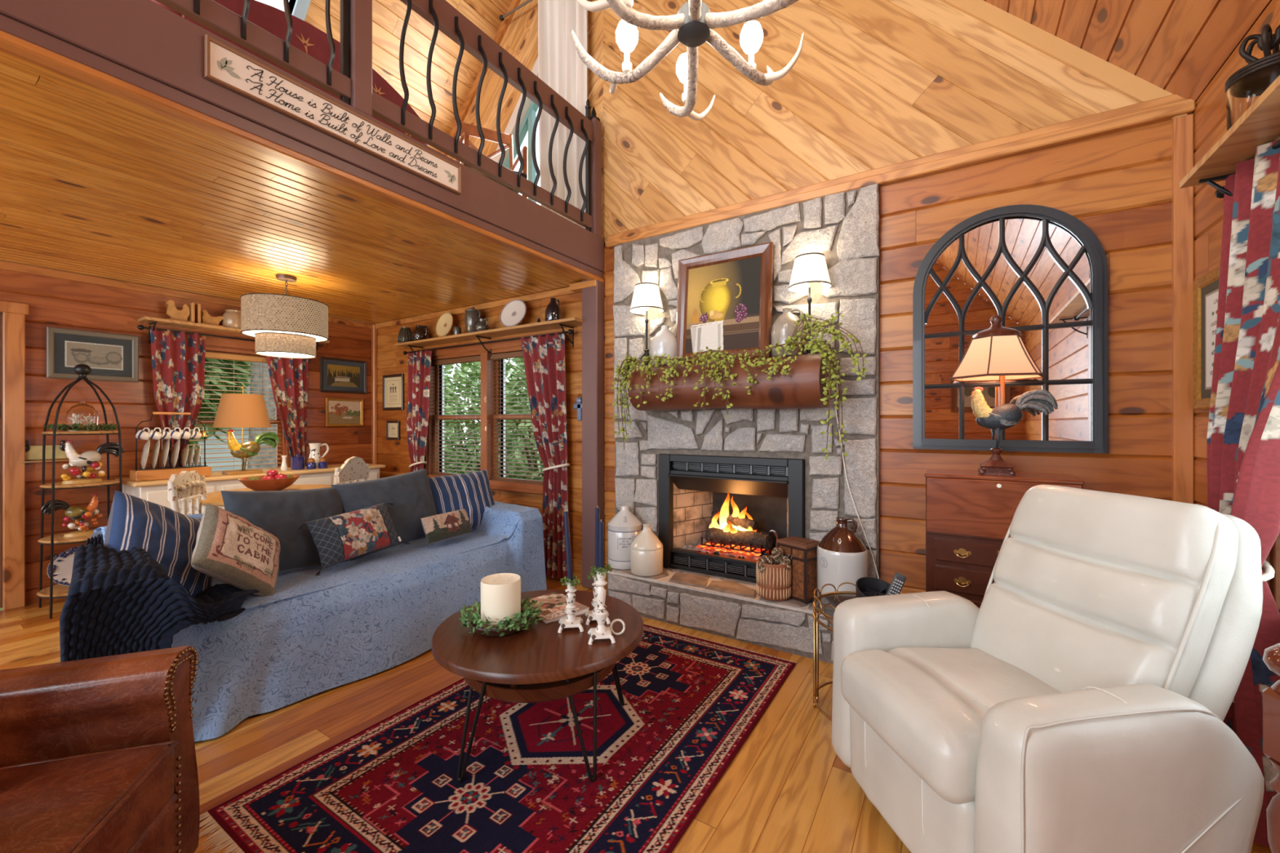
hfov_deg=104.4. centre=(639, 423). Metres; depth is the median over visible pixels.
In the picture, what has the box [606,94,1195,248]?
crown molding
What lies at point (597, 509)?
taper candle
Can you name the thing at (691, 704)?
area rug
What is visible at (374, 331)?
trim
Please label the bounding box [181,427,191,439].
mug
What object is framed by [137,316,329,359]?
wall shelf
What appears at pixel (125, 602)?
knit throw
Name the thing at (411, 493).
throw pillow
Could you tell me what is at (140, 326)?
curtain rod
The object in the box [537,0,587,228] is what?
curtain
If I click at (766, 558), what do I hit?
pine cone
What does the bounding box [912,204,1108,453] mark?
arched mirror
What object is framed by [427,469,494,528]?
throw pillow
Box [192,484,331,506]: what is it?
dining table
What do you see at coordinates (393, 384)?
picture
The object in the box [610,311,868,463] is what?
garland
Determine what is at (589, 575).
ring
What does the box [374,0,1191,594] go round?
wall
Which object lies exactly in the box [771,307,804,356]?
jug
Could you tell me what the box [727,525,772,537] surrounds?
log
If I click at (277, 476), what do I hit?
apple
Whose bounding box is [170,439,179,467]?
dinner plate
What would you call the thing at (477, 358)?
slat blind
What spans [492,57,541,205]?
window
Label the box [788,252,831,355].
lamp
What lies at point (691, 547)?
grate
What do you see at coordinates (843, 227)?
stone wall
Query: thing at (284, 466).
bud vase
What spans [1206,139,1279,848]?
floral curtain
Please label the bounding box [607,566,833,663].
hearth
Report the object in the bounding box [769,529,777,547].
hook
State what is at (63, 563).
platter
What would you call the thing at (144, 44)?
beam
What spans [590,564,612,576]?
ring
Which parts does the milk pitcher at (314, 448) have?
handle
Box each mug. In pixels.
[135,427,150,439]
[148,427,162,439]
[159,427,171,439]
[168,427,182,439]
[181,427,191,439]
[189,426,201,439]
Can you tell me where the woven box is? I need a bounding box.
[777,536,820,603]
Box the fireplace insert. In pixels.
[658,453,804,582]
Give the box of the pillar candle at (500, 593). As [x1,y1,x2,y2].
[480,573,520,629]
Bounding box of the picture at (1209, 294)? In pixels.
[1200,279,1219,399]
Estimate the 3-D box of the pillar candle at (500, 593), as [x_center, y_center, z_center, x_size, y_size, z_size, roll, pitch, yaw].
[-0.565,0.714,2.015,0.158,0.193,0.158,0,0,32]
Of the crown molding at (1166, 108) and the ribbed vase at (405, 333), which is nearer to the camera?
the crown molding at (1166, 108)
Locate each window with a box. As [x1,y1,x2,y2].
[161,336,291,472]
[255,0,311,21]
[421,330,563,495]
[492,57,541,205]
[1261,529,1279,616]
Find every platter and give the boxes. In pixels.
[46,546,85,586]
[500,299,526,327]
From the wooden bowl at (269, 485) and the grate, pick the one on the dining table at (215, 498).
the wooden bowl at (269, 485)
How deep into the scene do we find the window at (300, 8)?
3.57 m
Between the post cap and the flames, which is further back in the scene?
the post cap
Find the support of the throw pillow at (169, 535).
on the sofa at (94, 534)
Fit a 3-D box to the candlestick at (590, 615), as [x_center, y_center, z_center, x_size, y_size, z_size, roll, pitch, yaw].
[-0.179,0.738,2.093,0.104,0.188,0.104,0,0,-8]
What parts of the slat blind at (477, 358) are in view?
ladder cord, rail, pull cord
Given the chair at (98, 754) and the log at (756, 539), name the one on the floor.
the chair at (98, 754)
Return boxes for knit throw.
[59,534,258,662]
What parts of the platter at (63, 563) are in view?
dish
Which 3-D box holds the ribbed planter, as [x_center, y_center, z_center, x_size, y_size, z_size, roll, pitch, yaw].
[0.777,0.904,2.888,0.198,0.208,0.197,0,0,2]
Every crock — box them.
[222,309,240,328]
[464,306,481,333]
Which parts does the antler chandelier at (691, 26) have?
bulb, bulb, bulb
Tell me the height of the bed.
0.750 m
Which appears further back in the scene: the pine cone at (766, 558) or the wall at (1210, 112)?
the pine cone at (766, 558)
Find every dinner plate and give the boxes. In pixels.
[140,440,150,469]
[151,440,159,468]
[160,439,169,467]
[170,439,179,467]
[181,444,188,466]
[186,444,194,466]
[193,445,200,466]
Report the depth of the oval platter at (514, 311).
4.27 m
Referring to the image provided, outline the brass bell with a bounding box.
[200,427,207,436]
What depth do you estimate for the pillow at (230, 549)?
2.24 m
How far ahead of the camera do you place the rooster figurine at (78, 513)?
3.45 m
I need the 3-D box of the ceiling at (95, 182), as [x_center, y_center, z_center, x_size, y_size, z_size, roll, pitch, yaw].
[-3.279,-1.170,2.150,3.180,0.120,6.120,0,0,32]
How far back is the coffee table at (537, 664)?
1.81 m
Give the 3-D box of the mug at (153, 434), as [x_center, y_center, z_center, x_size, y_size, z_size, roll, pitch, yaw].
[-3.671,0.082,3.757,0.068,0.096,0.083,0,0,42]
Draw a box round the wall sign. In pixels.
[204,34,461,195]
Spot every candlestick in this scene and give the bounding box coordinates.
[557,582,583,633]
[585,574,610,625]
[587,570,615,644]
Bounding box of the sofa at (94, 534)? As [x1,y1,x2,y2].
[89,517,201,539]
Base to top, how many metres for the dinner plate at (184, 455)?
0.179 m
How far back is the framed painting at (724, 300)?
3.18 m
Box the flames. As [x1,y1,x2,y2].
[707,493,766,534]
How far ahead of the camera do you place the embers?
3.37 m
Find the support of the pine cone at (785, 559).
in the ribbed planter
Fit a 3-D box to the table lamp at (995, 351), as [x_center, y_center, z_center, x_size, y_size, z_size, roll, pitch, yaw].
[1.708,-0.136,2.381,0.350,0.765,0.404,0,0,-15]
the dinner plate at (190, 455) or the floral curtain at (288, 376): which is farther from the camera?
the floral curtain at (288, 376)
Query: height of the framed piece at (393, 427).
0.205 m
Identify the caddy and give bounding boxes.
[855,577,889,597]
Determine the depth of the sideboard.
4.01 m
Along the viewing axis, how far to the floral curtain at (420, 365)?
4.99 m
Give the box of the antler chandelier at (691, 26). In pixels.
[570,0,804,120]
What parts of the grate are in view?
fire grate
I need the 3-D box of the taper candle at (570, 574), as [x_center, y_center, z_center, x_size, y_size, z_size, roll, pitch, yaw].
[-0.291,0.505,2.022,0.046,0.305,0.021,0,0,32]
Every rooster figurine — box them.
[40,493,102,537]
[60,440,124,484]
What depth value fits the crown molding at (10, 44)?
1.89 m
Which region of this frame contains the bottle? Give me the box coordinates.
[545,297,560,321]
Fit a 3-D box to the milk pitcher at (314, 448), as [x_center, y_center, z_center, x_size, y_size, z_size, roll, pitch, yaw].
[-3.114,0.312,4.806,0.122,0.235,0.190,0,0,32]
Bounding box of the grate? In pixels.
[677,536,775,559]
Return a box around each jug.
[475,318,489,331]
[607,505,642,569]
[630,523,662,576]
[651,324,676,364]
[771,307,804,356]
[817,516,867,596]
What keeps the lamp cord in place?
hanging from the mantel
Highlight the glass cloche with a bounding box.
[65,400,98,431]
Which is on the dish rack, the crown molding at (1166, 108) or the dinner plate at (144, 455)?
the dinner plate at (144, 455)
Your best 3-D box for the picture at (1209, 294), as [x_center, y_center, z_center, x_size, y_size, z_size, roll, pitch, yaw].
[2.242,-0.328,1.930,0.001,0.455,0.290,0,0,32]
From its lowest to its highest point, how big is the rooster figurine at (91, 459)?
0.298 m
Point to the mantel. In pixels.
(802, 388)
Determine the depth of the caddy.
2.14 m
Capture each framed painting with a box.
[325,398,363,426]
[675,241,773,363]
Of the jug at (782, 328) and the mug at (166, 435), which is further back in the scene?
the mug at (166, 435)
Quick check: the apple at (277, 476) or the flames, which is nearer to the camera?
the flames
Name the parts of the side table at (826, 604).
leg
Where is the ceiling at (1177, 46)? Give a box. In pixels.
[982,0,1271,101]
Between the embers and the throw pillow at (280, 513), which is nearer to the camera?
the throw pillow at (280, 513)
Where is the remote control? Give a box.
[885,572,906,595]
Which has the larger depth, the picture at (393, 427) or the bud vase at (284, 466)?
the picture at (393, 427)
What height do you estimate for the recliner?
1.065 m
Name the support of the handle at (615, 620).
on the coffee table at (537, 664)
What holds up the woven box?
on the hearth
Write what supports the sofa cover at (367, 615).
on the sofa at (94, 534)
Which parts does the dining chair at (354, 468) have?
leg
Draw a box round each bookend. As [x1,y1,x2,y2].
[165,299,195,323]
[195,303,223,326]
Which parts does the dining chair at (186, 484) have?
leg, panel, leg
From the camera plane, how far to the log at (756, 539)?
3.31 m
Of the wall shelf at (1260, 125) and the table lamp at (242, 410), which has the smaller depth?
the wall shelf at (1260, 125)
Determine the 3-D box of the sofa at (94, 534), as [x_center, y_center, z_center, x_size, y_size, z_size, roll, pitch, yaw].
[-1.708,0.890,3.025,0.805,0.780,2.120,0,0,32]
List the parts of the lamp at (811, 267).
stem, lamp shade, shade trim, shade trim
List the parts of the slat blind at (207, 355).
ladder cord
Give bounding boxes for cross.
[573,394,582,420]
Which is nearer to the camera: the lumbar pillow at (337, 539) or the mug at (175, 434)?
the lumbar pillow at (337, 539)
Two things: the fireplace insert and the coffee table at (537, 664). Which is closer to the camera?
the coffee table at (537, 664)
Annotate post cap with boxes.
[569,280,595,293]
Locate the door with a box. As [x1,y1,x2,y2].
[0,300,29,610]
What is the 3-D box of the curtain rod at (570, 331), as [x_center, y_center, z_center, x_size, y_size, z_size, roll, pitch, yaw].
[-1.492,-0.725,4.539,2.259,0.040,0.037,0,0,32]
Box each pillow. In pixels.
[103,490,213,596]
[191,503,280,595]
[221,487,349,571]
[298,502,409,576]
[330,468,437,560]
[420,509,472,544]
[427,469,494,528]
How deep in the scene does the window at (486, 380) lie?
4.61 m
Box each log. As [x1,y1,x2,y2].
[704,528,772,549]
[711,511,758,531]
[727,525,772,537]
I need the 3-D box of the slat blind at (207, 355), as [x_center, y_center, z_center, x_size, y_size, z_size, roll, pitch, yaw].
[-3.678,0.000,4.504,0.055,1.240,0.750,0,0,32]
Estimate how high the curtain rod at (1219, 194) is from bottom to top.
0.040 m
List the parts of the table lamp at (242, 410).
lamp shade, stem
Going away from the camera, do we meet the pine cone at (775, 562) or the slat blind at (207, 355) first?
the pine cone at (775, 562)
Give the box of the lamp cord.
[831,372,879,578]
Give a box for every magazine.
[520,592,589,622]
[541,593,588,623]
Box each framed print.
[46,326,138,382]
[320,356,366,394]
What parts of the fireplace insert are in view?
casing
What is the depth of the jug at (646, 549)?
3.28 m
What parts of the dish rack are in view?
handle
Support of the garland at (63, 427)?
on the tiered stand
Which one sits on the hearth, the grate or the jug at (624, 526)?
the jug at (624, 526)
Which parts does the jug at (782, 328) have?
handle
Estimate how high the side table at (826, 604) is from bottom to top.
0.528 m
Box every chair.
[0,645,199,852]
[167,471,207,515]
[333,456,369,484]
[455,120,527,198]
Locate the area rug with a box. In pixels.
[199,623,796,852]
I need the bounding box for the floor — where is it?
[0,574,1271,852]
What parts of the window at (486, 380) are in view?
screen rail, sash, sash, glass, screen rail, sash, sash, glass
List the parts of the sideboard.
drawer, drawer, drawer, drawer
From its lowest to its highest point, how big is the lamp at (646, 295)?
0.577 m
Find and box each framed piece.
[382,373,404,410]
[386,420,399,439]
[1192,265,1220,409]
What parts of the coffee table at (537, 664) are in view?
leg, leg, leg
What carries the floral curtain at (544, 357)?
hanging from the curtain rod at (570, 331)
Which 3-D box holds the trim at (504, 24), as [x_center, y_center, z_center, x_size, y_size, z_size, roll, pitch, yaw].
[-1.568,-3.113,4.670,2.950,3.202,0.030,0,0,32]
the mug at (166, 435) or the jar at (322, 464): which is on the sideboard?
the jar at (322, 464)
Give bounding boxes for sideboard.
[115,463,385,515]
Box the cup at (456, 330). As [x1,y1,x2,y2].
[453,326,461,334]
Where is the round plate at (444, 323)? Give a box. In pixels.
[435,312,453,337]
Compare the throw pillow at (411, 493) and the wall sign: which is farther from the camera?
the throw pillow at (411, 493)
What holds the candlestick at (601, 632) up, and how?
on the coffee table at (537, 664)
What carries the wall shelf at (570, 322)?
attached to the wall at (872, 84)
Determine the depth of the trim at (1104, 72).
2.38 m
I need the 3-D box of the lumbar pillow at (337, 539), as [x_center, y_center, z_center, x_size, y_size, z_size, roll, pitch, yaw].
[-1.620,0.639,2.834,0.176,0.304,0.575,0,0,27]
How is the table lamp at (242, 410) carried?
on the sideboard
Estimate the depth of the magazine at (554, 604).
2.21 m
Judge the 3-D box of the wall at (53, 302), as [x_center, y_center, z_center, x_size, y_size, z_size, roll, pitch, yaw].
[-4.672,0.085,3.033,0.120,2.390,6.120,0,0,32]
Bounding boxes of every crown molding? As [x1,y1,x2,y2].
[0,30,604,282]
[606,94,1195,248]
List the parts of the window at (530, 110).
frame, sash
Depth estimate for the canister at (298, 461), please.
4.56 m
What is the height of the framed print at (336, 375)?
0.360 m
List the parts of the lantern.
lid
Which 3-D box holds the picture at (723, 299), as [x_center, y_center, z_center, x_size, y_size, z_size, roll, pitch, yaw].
[0.527,-0.750,3.195,0.501,0.576,0.001,0,-5,32]
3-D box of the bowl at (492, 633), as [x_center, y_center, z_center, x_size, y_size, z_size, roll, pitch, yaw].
[-0.565,0.810,2.015,0.236,0.040,0.236,0,0,32]
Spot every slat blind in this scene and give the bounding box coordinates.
[186,351,281,471]
[430,355,480,475]
[490,351,544,484]
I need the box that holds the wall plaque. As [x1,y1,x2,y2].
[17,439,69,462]
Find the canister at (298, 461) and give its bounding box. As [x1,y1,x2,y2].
[290,453,305,470]
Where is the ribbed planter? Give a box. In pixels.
[755,557,791,601]
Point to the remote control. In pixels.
(895, 586)
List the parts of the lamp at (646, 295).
stem, lamp shade, shade trim, shade trim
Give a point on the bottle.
(553, 311)
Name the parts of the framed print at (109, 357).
glass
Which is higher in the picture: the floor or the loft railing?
the loft railing
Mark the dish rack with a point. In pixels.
(150, 473)
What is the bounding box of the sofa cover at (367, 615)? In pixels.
[93,501,546,742]
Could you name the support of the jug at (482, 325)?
on the wall shelf at (570, 322)
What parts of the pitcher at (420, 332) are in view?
handle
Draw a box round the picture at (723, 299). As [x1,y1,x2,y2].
[685,256,760,353]
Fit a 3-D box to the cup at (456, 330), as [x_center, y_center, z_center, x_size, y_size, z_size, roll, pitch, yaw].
[-1.699,-0.848,4.617,0.076,0.085,0.076,0,0,32]
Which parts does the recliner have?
arm, footrest panel, seat, backrest, arm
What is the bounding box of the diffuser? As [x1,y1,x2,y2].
[257,351,314,357]
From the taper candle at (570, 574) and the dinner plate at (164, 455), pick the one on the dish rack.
the dinner plate at (164, 455)
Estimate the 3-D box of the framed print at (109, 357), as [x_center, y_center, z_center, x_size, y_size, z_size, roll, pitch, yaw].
[-4.122,-0.507,3.756,0.020,0.365,0.475,0,0,32]
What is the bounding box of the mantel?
[627,353,830,410]
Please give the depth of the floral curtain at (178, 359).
4.11 m
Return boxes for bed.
[151,0,427,146]
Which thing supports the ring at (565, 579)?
on the candlestick at (571, 620)
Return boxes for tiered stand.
[36,364,122,618]
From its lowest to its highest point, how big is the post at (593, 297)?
2.385 m
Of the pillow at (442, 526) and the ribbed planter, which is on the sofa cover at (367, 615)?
the pillow at (442, 526)
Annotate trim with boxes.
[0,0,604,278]
[0,260,373,328]
[371,324,377,464]
[440,0,520,155]
[939,0,1187,119]
[1171,113,1194,503]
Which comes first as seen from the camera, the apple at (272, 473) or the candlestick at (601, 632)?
the candlestick at (601, 632)
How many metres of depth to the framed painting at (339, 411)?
5.29 m
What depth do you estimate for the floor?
1.92 m
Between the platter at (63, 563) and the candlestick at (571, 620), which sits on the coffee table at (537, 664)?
the candlestick at (571, 620)
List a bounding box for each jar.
[306,457,315,469]
[317,457,328,468]
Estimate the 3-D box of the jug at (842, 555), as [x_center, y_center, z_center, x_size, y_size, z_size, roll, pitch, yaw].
[1.124,0.768,2.763,0.262,0.480,0.262,0,0,32]
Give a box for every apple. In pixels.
[262,475,274,479]
[266,469,278,477]
[274,474,287,479]
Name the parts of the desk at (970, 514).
drawer pull, drawer pull, drawer, drawer, drawer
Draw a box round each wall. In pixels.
[0,269,371,608]
[288,0,512,152]
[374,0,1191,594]
[613,182,879,578]
[1191,0,1279,506]
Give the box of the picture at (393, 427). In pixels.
[388,422,397,437]
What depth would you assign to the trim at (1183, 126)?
2.17 m
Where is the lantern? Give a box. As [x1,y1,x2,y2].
[1225,23,1279,130]
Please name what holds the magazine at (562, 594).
on the coffee table at (537, 664)
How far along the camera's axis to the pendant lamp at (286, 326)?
3.58 m
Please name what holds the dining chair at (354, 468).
on the floor
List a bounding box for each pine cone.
[757,561,768,573]
[760,555,773,564]
[770,555,778,564]
[771,547,783,559]
[778,555,791,565]
[779,561,790,572]
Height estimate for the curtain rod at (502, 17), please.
0.044 m
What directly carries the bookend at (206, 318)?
on the wall shelf at (154, 321)
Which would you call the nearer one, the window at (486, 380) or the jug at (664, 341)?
the jug at (664, 341)
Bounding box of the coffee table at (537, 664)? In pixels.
[431,589,644,782]
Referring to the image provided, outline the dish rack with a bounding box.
[129,412,211,481]
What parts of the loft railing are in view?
iron post, post, rail, iron post, post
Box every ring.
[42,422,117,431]
[560,574,580,586]
[586,571,606,581]
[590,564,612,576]
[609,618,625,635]
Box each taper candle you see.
[563,511,573,582]
[595,507,599,576]
[598,519,604,570]
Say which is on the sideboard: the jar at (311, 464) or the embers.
the jar at (311, 464)
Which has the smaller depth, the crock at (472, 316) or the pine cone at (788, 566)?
the pine cone at (788, 566)
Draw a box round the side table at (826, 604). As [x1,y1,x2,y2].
[813,582,902,720]
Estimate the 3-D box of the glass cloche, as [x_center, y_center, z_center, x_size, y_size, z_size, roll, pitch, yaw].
[-3.920,-0.050,3.491,0.156,0.216,0.156,0,0,32]
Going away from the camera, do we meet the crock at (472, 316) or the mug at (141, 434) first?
the mug at (141, 434)
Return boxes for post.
[582,280,604,588]
[1262,643,1279,852]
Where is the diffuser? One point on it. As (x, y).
(274, 353)
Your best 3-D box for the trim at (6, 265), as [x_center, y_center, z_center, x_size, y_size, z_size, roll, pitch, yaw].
[-4.590,-1.080,3.028,0.020,0.055,6.000,0,0,32]
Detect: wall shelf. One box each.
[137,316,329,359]
[394,317,582,356]
[1179,75,1279,195]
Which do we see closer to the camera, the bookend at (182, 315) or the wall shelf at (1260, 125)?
the wall shelf at (1260, 125)
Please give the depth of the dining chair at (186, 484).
3.20 m
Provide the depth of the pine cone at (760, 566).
2.83 m
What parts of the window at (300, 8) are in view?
skylight frame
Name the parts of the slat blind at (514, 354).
rail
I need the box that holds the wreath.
[458,596,543,636]
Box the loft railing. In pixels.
[155,0,601,237]
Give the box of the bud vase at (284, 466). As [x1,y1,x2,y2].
[280,455,288,470]
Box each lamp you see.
[212,386,280,475]
[240,273,328,358]
[630,282,663,366]
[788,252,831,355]
[948,315,1057,476]
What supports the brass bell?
hanging from the dish rack
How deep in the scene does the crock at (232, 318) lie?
4.35 m
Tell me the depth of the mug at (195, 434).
3.95 m
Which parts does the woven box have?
lid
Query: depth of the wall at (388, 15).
4.25 m
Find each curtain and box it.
[150,328,205,467]
[266,355,307,466]
[406,350,431,472]
[520,332,569,578]
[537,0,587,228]
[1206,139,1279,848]
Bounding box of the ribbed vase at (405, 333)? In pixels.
[397,326,413,342]
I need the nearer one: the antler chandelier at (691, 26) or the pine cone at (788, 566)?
the antler chandelier at (691, 26)
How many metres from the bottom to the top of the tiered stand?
1.695 m
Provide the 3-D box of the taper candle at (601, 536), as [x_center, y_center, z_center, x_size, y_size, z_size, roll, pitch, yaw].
[-0.149,0.475,1.912,0.020,0.209,0.021,0,0,32]
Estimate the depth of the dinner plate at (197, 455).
3.96 m
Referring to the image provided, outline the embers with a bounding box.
[697,542,764,555]
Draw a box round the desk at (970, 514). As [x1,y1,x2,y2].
[924,468,1084,608]
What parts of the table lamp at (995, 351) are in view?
lamp shade, stem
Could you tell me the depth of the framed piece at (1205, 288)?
2.02 m
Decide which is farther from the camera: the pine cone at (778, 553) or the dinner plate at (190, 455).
the dinner plate at (190, 455)
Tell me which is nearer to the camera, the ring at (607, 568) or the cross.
the ring at (607, 568)
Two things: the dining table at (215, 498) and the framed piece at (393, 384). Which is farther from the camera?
the framed piece at (393, 384)
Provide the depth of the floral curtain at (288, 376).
4.81 m
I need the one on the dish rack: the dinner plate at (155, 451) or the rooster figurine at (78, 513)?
the dinner plate at (155, 451)
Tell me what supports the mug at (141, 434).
hanging from the dish rack
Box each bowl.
[238,475,299,491]
[470,610,530,636]
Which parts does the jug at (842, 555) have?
handle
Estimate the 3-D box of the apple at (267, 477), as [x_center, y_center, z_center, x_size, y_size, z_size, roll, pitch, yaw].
[-2.776,0.428,3.708,0.080,0.082,0.080,0,0,32]
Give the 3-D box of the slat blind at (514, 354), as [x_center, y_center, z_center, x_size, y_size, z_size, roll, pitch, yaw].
[-1.049,-0.045,4.368,0.770,1.170,0.054,0,0,32]
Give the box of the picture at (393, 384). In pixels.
[385,376,401,407]
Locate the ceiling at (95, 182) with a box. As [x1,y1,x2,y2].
[0,50,586,324]
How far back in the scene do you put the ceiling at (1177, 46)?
2.06 m
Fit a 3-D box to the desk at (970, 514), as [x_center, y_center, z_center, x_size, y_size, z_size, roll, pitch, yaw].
[1.709,0.763,2.378,0.600,1.034,0.344,0,0,32]
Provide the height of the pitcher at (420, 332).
0.165 m
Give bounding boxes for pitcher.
[308,443,328,467]
[411,324,429,341]
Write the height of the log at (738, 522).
0.099 m
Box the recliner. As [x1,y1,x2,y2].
[831,484,1264,852]
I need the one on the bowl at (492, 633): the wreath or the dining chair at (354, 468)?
the wreath
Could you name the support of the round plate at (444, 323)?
on the wall shelf at (570, 322)
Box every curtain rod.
[137,324,318,350]
[403,328,573,355]
[499,0,533,21]
[1214,139,1279,198]

